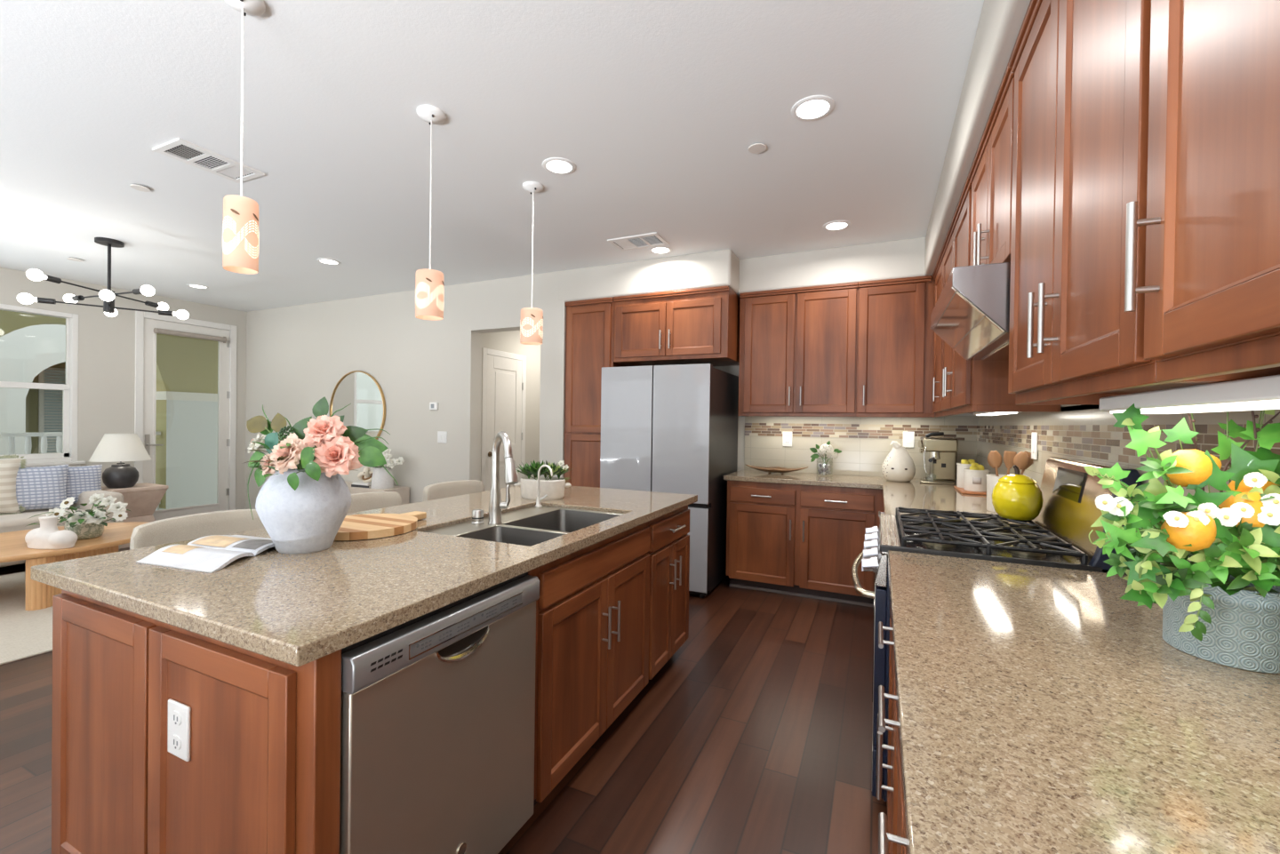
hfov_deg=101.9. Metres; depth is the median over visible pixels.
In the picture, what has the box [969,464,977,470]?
lemon
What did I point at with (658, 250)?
recessed light
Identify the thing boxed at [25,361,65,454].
wall
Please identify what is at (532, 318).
pendant lamp
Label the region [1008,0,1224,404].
upper cabinet
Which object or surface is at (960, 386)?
upper cabinet
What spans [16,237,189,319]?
chandelier
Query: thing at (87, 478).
throw pillow
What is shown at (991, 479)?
utensil crock
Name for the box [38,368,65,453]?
window
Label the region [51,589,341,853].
base cabinet
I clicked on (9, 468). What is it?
throw pillow
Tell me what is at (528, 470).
plants
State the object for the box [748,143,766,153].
cap
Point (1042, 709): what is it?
countertop
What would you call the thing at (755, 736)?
floor
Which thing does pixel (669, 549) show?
base cabinet
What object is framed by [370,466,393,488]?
ceramic vase
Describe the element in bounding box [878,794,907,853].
base cabinet
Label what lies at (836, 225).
recessed light
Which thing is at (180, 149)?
ceiling vent
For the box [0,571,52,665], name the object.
area rug
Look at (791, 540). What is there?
base cabinet
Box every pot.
[881,441,915,481]
[992,464,1043,520]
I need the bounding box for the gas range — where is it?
[850,456,1141,801]
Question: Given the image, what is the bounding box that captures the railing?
[0,432,160,510]
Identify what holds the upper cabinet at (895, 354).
attached to the wall at (732, 370)
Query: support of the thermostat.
attached to the wall at (297, 356)
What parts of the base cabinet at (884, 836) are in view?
door, drawer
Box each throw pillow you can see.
[0,454,26,515]
[16,464,69,510]
[65,464,102,503]
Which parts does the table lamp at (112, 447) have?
lamp shade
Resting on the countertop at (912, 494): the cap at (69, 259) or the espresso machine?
the espresso machine
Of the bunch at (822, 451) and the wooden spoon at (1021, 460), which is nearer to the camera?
the wooden spoon at (1021, 460)
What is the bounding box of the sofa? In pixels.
[0,489,123,567]
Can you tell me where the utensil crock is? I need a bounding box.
[986,474,1006,512]
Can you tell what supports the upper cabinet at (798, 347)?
attached to the wall at (732, 370)
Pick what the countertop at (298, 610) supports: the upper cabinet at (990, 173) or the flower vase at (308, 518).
the flower vase at (308, 518)
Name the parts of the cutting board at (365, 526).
handle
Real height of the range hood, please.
0.224 m
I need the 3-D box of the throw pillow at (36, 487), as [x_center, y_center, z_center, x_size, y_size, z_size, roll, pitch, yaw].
[-5.496,0.553,4.708,0.422,0.404,0.195,0,1,-44]
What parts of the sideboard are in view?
door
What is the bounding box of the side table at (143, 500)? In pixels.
[101,482,168,549]
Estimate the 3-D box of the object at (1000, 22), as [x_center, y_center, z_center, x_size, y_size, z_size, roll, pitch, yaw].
[0.786,-1.262,0.474,0.407,0.303,7.920,1,0,25]
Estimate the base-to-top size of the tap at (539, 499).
0.218 m
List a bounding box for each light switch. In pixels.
[437,431,447,443]
[902,432,914,447]
[1031,432,1037,459]
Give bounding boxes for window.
[0,304,85,467]
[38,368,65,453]
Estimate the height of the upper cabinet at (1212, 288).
1.046 m
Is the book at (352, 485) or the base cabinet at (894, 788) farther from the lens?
the book at (352, 485)
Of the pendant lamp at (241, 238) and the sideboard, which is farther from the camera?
the sideboard
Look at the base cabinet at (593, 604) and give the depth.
1.95 m
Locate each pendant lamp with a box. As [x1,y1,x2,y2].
[222,0,265,274]
[415,104,446,320]
[520,181,543,344]
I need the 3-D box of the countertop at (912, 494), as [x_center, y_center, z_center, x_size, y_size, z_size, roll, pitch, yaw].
[1.341,0.425,3.458,1.819,0.036,2.020,1,0,25]
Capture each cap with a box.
[66,257,83,262]
[130,184,150,191]
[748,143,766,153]
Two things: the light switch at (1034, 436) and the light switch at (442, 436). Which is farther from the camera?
the light switch at (442, 436)
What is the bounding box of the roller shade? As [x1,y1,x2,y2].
[153,328,226,343]
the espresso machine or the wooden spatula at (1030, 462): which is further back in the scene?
the espresso machine
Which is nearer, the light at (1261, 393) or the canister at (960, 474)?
the light at (1261, 393)
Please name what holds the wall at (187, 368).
on the floor
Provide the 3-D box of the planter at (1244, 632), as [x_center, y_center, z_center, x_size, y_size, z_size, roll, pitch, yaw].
[1.099,0.353,0.976,0.166,0.140,0.186,1,0,25]
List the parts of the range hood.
mirror panel, mirror panel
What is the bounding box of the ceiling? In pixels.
[0,0,983,311]
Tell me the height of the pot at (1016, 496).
0.218 m
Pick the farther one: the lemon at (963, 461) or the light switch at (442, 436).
the light switch at (442, 436)
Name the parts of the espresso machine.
handle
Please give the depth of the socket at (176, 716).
1.16 m
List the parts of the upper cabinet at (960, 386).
handle, door, handle, door, handle, crown molding, door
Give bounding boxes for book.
[351,484,370,487]
[352,480,371,486]
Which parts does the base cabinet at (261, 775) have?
door, door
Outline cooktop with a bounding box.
[880,513,1102,572]
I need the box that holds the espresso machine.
[918,432,958,485]
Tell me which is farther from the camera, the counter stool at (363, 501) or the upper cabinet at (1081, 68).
the counter stool at (363, 501)
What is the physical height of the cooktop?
0.032 m
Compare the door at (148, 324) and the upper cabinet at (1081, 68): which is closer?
the upper cabinet at (1081, 68)
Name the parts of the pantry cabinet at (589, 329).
door, door, crown molding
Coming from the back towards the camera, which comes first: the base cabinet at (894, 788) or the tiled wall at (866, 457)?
the tiled wall at (866, 457)
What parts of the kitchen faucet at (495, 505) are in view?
spout, lever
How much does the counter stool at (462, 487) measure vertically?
0.937 m
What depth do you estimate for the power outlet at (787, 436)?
4.58 m
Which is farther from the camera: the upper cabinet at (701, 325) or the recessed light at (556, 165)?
the upper cabinet at (701, 325)
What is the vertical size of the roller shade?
0.080 m
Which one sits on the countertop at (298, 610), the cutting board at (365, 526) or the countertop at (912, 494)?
the cutting board at (365, 526)
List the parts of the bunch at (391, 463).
flower, flower, flower, flower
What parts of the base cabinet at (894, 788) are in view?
handle, handle, handle, handle, door, drawer, door, drawer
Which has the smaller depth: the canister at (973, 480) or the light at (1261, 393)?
the light at (1261, 393)
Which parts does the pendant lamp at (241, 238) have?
lamp shade, cord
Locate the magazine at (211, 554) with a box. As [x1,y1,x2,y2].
[136,535,274,573]
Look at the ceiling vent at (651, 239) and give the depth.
4.02 m
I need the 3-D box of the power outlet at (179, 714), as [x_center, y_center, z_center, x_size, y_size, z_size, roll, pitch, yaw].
[-1.041,0.683,1.170,0.086,0.122,0.011,1,0,25]
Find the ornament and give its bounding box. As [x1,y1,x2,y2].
[357,466,372,482]
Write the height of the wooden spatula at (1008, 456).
0.286 m
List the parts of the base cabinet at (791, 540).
handle, door, drawer, handle, shoe molding, handle, handle, door, drawer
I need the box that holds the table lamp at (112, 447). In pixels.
[88,433,151,487]
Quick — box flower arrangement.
[26,493,130,527]
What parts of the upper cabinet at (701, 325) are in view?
door, handle, crown molding, door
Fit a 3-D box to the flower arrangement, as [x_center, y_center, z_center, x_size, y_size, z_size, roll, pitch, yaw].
[-4.233,0.642,3.922,0.602,0.264,0.535,1,1,37]
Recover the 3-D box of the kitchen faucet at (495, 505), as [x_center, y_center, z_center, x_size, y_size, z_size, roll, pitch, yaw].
[-0.546,0.213,2.129,0.088,0.390,0.236,0,1,-37]
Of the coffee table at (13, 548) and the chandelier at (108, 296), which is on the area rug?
the coffee table at (13, 548)
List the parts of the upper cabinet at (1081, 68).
crown molding, door, handle, handle, door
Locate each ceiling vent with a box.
[152,137,264,183]
[607,232,669,251]
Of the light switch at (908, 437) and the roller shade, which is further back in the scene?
the roller shade
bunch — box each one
[370,448,404,469]
[809,440,841,464]
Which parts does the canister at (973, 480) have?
label plate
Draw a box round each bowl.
[64,520,103,540]
[987,450,1002,468]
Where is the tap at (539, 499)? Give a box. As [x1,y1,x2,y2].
[535,464,552,507]
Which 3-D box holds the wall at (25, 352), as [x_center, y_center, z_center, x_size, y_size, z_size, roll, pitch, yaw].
[-10.215,-1.385,9.639,0.250,5.000,15.000,1,0,25]
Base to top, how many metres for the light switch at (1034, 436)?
0.130 m
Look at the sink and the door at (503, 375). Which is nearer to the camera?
the sink
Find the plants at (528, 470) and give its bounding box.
[515,459,572,482]
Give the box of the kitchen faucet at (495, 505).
[488,431,518,524]
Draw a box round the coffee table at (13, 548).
[0,521,147,610]
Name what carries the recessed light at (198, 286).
in the ceiling
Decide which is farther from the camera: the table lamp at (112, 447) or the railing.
the railing
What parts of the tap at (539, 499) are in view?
spout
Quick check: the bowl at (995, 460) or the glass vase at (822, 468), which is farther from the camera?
the glass vase at (822, 468)
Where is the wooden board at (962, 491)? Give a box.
[953,486,986,495]
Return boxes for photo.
[161,544,203,554]
[191,535,272,550]
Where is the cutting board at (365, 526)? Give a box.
[334,511,426,540]
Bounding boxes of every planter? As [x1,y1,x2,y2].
[513,476,571,500]
[1162,575,1279,673]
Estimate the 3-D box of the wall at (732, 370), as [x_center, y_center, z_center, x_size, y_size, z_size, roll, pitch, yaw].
[1.020,-0.062,4.557,3.650,2.740,0.605,1,0,25]
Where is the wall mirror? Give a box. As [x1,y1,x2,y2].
[329,370,385,439]
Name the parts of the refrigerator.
door, door, door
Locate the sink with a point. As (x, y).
(530, 526)
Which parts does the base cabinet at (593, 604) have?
door, handle, handle, door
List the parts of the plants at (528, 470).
white flower, white flower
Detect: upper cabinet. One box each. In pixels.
[613,285,740,366]
[738,281,858,416]
[856,275,935,417]
[932,176,1060,417]
[968,62,1015,265]
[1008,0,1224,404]
[1124,0,1279,383]
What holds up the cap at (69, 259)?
attached to the ceiling
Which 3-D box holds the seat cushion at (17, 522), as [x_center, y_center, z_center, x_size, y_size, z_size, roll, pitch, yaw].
[-5.562,0.848,4.529,0.860,0.170,0.922,1,0,25]
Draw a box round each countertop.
[30,486,697,666]
[723,470,1027,524]
[887,550,1279,853]
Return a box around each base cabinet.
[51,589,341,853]
[528,521,650,807]
[647,505,690,679]
[726,480,884,607]
[876,606,903,853]
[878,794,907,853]
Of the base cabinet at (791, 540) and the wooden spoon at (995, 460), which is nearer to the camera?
the wooden spoon at (995, 460)
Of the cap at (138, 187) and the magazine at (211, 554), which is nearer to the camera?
the magazine at (211, 554)
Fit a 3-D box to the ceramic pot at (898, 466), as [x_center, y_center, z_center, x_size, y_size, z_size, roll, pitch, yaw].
[1.972,0.261,3.958,0.234,0.302,0.234,1,0,25]
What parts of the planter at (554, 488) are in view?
handle, handle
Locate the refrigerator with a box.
[600,363,738,598]
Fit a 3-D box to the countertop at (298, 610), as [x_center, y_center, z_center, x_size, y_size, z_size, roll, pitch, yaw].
[-0.667,0.407,2.228,1.156,0.037,2.301,1,0,25]
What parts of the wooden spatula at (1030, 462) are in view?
blade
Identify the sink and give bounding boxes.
[423,505,623,546]
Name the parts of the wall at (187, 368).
impost trim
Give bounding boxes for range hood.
[929,262,1010,360]
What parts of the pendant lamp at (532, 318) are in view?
lamp shade, cord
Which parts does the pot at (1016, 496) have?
lid knob, lid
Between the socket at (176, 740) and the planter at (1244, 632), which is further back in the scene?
the socket at (176, 740)
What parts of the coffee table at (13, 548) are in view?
fluted leg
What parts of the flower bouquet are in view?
grass blade, grass blade, grass blade, grass blade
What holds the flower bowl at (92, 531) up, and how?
on the coffee table at (13, 548)
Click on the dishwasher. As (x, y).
(438, 706)
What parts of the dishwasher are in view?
control panel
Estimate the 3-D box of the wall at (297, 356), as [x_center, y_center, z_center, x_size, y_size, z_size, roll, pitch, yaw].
[-2.953,-0.127,5.958,4.998,2.740,0.165,1,0,25]
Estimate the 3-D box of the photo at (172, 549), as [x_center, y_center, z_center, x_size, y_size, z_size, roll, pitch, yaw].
[-1.368,0.364,1.557,0.123,0.006,0.081,1,0,17]
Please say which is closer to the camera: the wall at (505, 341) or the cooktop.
the cooktop
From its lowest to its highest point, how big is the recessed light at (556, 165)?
0.009 m
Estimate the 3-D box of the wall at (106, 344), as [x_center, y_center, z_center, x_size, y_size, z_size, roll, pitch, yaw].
[-6.818,-0.163,3.708,0.150,2.740,7.450,1,0,25]
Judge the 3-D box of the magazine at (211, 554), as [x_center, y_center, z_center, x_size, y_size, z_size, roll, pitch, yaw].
[-1.287,0.373,1.600,0.307,0.023,0.435,1,0,1]
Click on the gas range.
(1059, 537)
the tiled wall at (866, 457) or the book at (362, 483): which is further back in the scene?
the book at (362, 483)
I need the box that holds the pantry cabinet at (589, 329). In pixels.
[563,296,628,487]
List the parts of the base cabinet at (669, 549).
door, drawer, handle, handle, handle, door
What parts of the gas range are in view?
door handle, knob, knob, knob, knob, knob, warming drawer, oven door, control panel, burner, burner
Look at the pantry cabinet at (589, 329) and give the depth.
4.75 m
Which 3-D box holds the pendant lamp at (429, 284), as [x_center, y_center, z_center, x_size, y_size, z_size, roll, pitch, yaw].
[-0.964,-0.973,2.389,0.129,0.940,0.124,1,0,25]
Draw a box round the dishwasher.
[339,571,539,853]
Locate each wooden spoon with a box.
[987,450,1002,476]
[1013,451,1029,470]
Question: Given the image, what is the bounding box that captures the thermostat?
[429,402,438,409]
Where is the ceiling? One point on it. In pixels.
(658, 108)
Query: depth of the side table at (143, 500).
5.36 m
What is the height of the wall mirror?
0.924 m
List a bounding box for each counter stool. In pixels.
[129,509,264,550]
[346,491,402,513]
[422,480,484,501]
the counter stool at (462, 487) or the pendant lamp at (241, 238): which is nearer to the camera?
the pendant lamp at (241, 238)
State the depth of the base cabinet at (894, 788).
1.22 m
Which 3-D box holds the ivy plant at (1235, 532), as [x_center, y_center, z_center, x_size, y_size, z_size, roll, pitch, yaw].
[1.047,0.126,0.998,0.345,0.469,0.367,1,1,32]
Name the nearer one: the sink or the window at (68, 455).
the sink
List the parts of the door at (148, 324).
handle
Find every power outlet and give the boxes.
[167,698,191,761]
[782,432,791,447]
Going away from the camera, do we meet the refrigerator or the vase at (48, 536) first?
the vase at (48, 536)
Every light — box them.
[186,283,208,288]
[316,257,340,264]
[542,157,575,174]
[648,246,671,254]
[791,95,834,120]
[823,220,850,231]
[973,411,1021,415]
[1099,375,1279,414]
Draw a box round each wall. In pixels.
[0,267,246,509]
[0,310,218,510]
[0,324,65,455]
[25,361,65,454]
[245,270,566,509]
[481,330,540,477]
[712,365,975,479]
[744,416,977,480]
[976,404,1279,564]
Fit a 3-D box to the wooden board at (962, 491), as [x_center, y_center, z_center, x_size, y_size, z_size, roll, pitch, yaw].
[2.171,0.412,3.367,0.194,0.014,0.370,1,0,25]
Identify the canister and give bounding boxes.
[956,463,971,487]
[963,468,989,491]
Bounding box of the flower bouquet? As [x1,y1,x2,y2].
[241,396,398,519]
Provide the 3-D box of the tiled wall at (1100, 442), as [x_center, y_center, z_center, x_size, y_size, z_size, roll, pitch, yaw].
[1.686,0.060,2.011,0.011,0.726,4.362,1,0,25]
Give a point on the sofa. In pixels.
(17, 522)
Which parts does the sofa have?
arm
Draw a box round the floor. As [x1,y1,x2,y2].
[0,547,887,853]
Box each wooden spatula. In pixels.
[1003,450,1016,475]
[1020,451,1032,474]
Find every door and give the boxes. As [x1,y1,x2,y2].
[134,311,237,520]
[480,347,526,491]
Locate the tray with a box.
[745,464,807,474]
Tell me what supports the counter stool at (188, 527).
on the floor
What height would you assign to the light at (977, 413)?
0.022 m
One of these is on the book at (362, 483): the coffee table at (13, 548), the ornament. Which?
the ornament
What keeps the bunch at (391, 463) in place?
in the ceramic vase at (380, 478)
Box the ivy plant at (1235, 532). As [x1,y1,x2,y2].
[1083,403,1279,641]
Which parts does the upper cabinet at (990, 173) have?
handle, door, handle, crown molding, door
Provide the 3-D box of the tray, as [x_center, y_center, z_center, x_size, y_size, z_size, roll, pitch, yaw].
[1.159,0.362,4.420,0.523,0.070,0.218,1,0,25]
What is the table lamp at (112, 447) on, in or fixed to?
on the side table at (143, 500)
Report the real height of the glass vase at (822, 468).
0.147 m
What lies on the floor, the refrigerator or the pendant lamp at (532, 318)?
the refrigerator
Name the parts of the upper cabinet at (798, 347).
door, handle, crown molding, handle, door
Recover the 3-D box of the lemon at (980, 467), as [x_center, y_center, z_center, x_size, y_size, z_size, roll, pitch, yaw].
[2.164,0.262,3.304,0.048,0.047,0.047,1,0,25]
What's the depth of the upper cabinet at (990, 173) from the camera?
1.83 m
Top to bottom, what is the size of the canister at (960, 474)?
0.160 m
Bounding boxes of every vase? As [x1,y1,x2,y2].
[24,515,77,549]
[255,468,351,554]
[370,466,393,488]
[816,457,832,476]
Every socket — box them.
[171,711,181,725]
[171,735,181,750]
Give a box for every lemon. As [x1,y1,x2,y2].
[960,459,969,463]
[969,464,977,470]
[976,464,983,470]
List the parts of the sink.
air gap cap, bowl, bowl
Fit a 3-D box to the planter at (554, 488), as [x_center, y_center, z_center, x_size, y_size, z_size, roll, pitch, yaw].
[-0.533,0.334,2.842,0.289,0.105,0.190,1,0,25]
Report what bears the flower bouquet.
in the flower vase at (308, 518)
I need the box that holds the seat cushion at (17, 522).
[0,507,88,533]
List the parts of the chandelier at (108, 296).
bulb, bulb, arm, bulb, arm, arm, bulb, rod, bulb, arm, arm, arm, bulb, bulb, bulb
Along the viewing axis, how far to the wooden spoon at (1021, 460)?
2.54 m
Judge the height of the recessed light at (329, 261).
0.009 m
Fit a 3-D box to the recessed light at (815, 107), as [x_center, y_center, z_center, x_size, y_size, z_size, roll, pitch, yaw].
[0.768,-1.414,2.308,0.184,0.009,0.184,1,0,25]
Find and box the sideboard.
[344,481,409,504]

